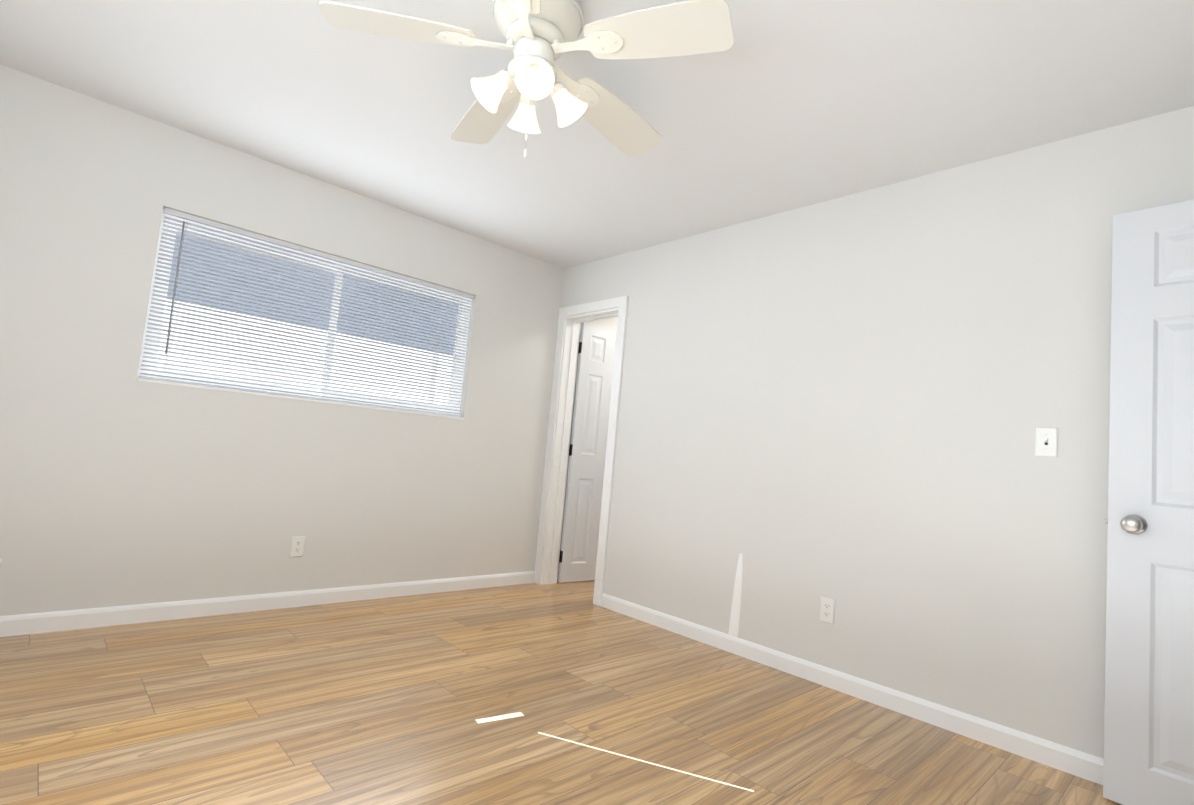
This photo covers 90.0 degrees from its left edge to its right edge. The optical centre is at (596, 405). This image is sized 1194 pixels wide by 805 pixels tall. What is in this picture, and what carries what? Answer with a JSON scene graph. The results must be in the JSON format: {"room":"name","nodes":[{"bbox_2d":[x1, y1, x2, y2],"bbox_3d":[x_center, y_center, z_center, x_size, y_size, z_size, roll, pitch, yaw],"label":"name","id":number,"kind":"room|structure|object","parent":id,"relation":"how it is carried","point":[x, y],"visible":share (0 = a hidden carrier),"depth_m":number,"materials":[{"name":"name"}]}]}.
{"room":"empty bedroom","nodes":[
{"label":"empty bedroom","id":0,"kind":"room"},
{"bbox_2d":[0,64,617,615],"bbox_3d":[-1.259,-0.013,3.883,5.740,2.440,0.140,9,-6,-43],"label":"wall","id":1,"kind":"structure","parent":0,"point":[120,484],"depth_m":3.07,"materials":[{"name":"paint"}]},
{"bbox_2d":[0,571,534,636],"bbox_3d":[-1.864,1.064,3.210,3.870,0.086,0.013,9,-6,-43],"label":"baseboard","id":2,"kind":"structure","parent":1,"relation":"attached to","point":[21,624],"depth_m":3.14,"materials":[{"name":"white wood"}]},
{"bbox_2d":[290,536,305,556],"bbox_3d":[-1.692,0.798,3.376,0.070,0.115,0.008,9,-6,-43],"label":"outlet","id":3,"kind":"object","parent":1,"relation":"attached to","point":[297,546],"visible":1,"depth_m":3.37,"materials":[{"name":"plastic"}]},
{"bbox_2d":[137,378,463,419],"bbox_3d":[-1.590,-0.018,3.515,1.798,0.012,0.064,9,-6,-43],"label":"window sill","id":4,"kind":"structure","parent":1,"relation":"attached to","point":[214,388],"depth_m":3.33,"materials":[{"name":"white wood"}]},
{"bbox_2d":[137,209,471,416],"bbox_3d":[-1.596,-0.446,3.598,1.800,0.875,0.070,9,-6,-43],"label":"window","id":5,"kind":"structure","parent":1,"relation":"in","point":[159,331],"depth_m":3.39,"materials":[{"name":"plastic"}]},
{"bbox_2d":[138,208,473,416],"bbox_3d":[-1.550,-0.454,3.551,1.784,0.858,0.036,9,-6,-43],"label":"window blind","id":6,"kind":"object","parent":5,"relation":"attached to","point":[192,218],"visible":0.92,"depth_m":3.40,"materials":[{"name":"plastic"}]},
{"bbox_2d":[0,580,1121,804],"bbox_3d":[0.510,1.248,1.771,5.740,0.100,5.640,9,-6,-43],"label":"floor","id":7,"kind":"structure","parent":0,"point":[550,694],"depth_m":2.18,"materials":[{"name":"brown wood"}]},
{"bbox_2d":[0,0,1193,268],"bbox_3d":[0.734,-1.273,1.981,5.740,0.100,5.640,9,-6,-43],"label":"ceiling","id":8,"kind":"structure","parent":0,"point":[778,106],"depth_m":2.41,"materials":[{"name":"paint"}]},
{"bbox_2d":[319,0,733,157],"bbox_3d":[-0.200,-1.043,1.964,1.222,0.524,1.241,9,-6,-43],"label":"ceiling fan","id":9,"kind":"object","parent":8,"relation":"hanging from","point":[541,36],"visible":1,"depth_m":1.87,"materials":[{"name":"white plastic"}]},
{"bbox_2d":[561,106,1193,758],"bbox_3d":[1.157,0.137,3.105,0.140,2.440,4.300,9,-6,-43],"label":"wall","id":10,"kind":"structure","parent":0,"point":[849,404],"depth_m":2.74,"materials":[{"name":"paint"}]},
{"bbox_2d":[534,296,628,605],"bbox_3d":[-0.074,0.298,4.390,0.172,2.117,0.736,9,-6,-43],"label":"door frame","id":11,"kind":"structure","parent":10,"relation":"attached to","point":[556,461],"depth_m":4.39,"materials":[{"name":"white wood"}]},
{"bbox_2d":[558,323,615,582],"bbox_3d":[0.016,0.383,4.830,0.586,2.024,0.173,9,-6,-39],"label":"hall door","id":12,"kind":"structure","parent":11,"relation":"in","point":[583,498],"depth_m":4.74,"materials":[{"name":"white wood"}]},
{"bbox_2d":[728,553,742,636],"bbox_3d":[0.761,1.030,3.264,0.001,0.447,0.066,9,-6,-43],"label":"sunlight patch","id":13,"kind":"object","parent":10,"relation":"attached to","point":[734,617],"visible":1,"depth_m":3.26,"materials":[{"name":"beige paint"}]},
{"bbox_2d":[820,597,834,623],"bbox_3d":[1.114,0.992,2.890,0.008,0.115,0.070,9,-6,-43],"label":"outlet","id":14,"kind":"object","parent":10,"relation":"attached to","point":[827,608],"visible":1,"depth_m":2.89,"materials":[{"name":"plastic"}]},
{"bbox_2d":[601,593,1103,784],"bbox_3d":[1.203,1.296,2.736,0.013,0.086,3.420,9,-6,-43],"label":"baseboard","id":15,"kind":"structure","parent":10,"relation":"attached to","point":[1086,766],"depth_m":2.63,"materials":[{"name":"white wood"}]},
{"bbox_2d":[1035,427,1057,456],"bbox_3d":[1.762,0.142,2.341,0.019,0.115,0.070,9,-6,-43],"label":"light switch","id":16,"kind":"object","parent":10,"relation":"attached to","point":[1046,442],"visible":1,"depth_m":2.34,"materials":[{"name":"plastic"}]},
{"bbox_2d":[1103,200,1193,804],"bbox_3d":[2.061,0.312,1.790,0.173,2.024,0.831,9,-6,-39],"label":"entry door","id":17,"kind":"structure","parent":10,"relation":"in","point":[1149,716],"depth_m":2.00,"materials":[{"name":"white wood"}]},
{"label":"outside","id":18,"kind":"structure","parent":0,"visible":0},
{"bbox_2d":[157,232,458,404],"bbox_3d":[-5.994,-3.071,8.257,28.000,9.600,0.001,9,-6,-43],"label":"window glass","id":19,"kind":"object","parent":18,"point":[218,357],"depth_m":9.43,"materials":[{"name":"clear glass"}]}
]}

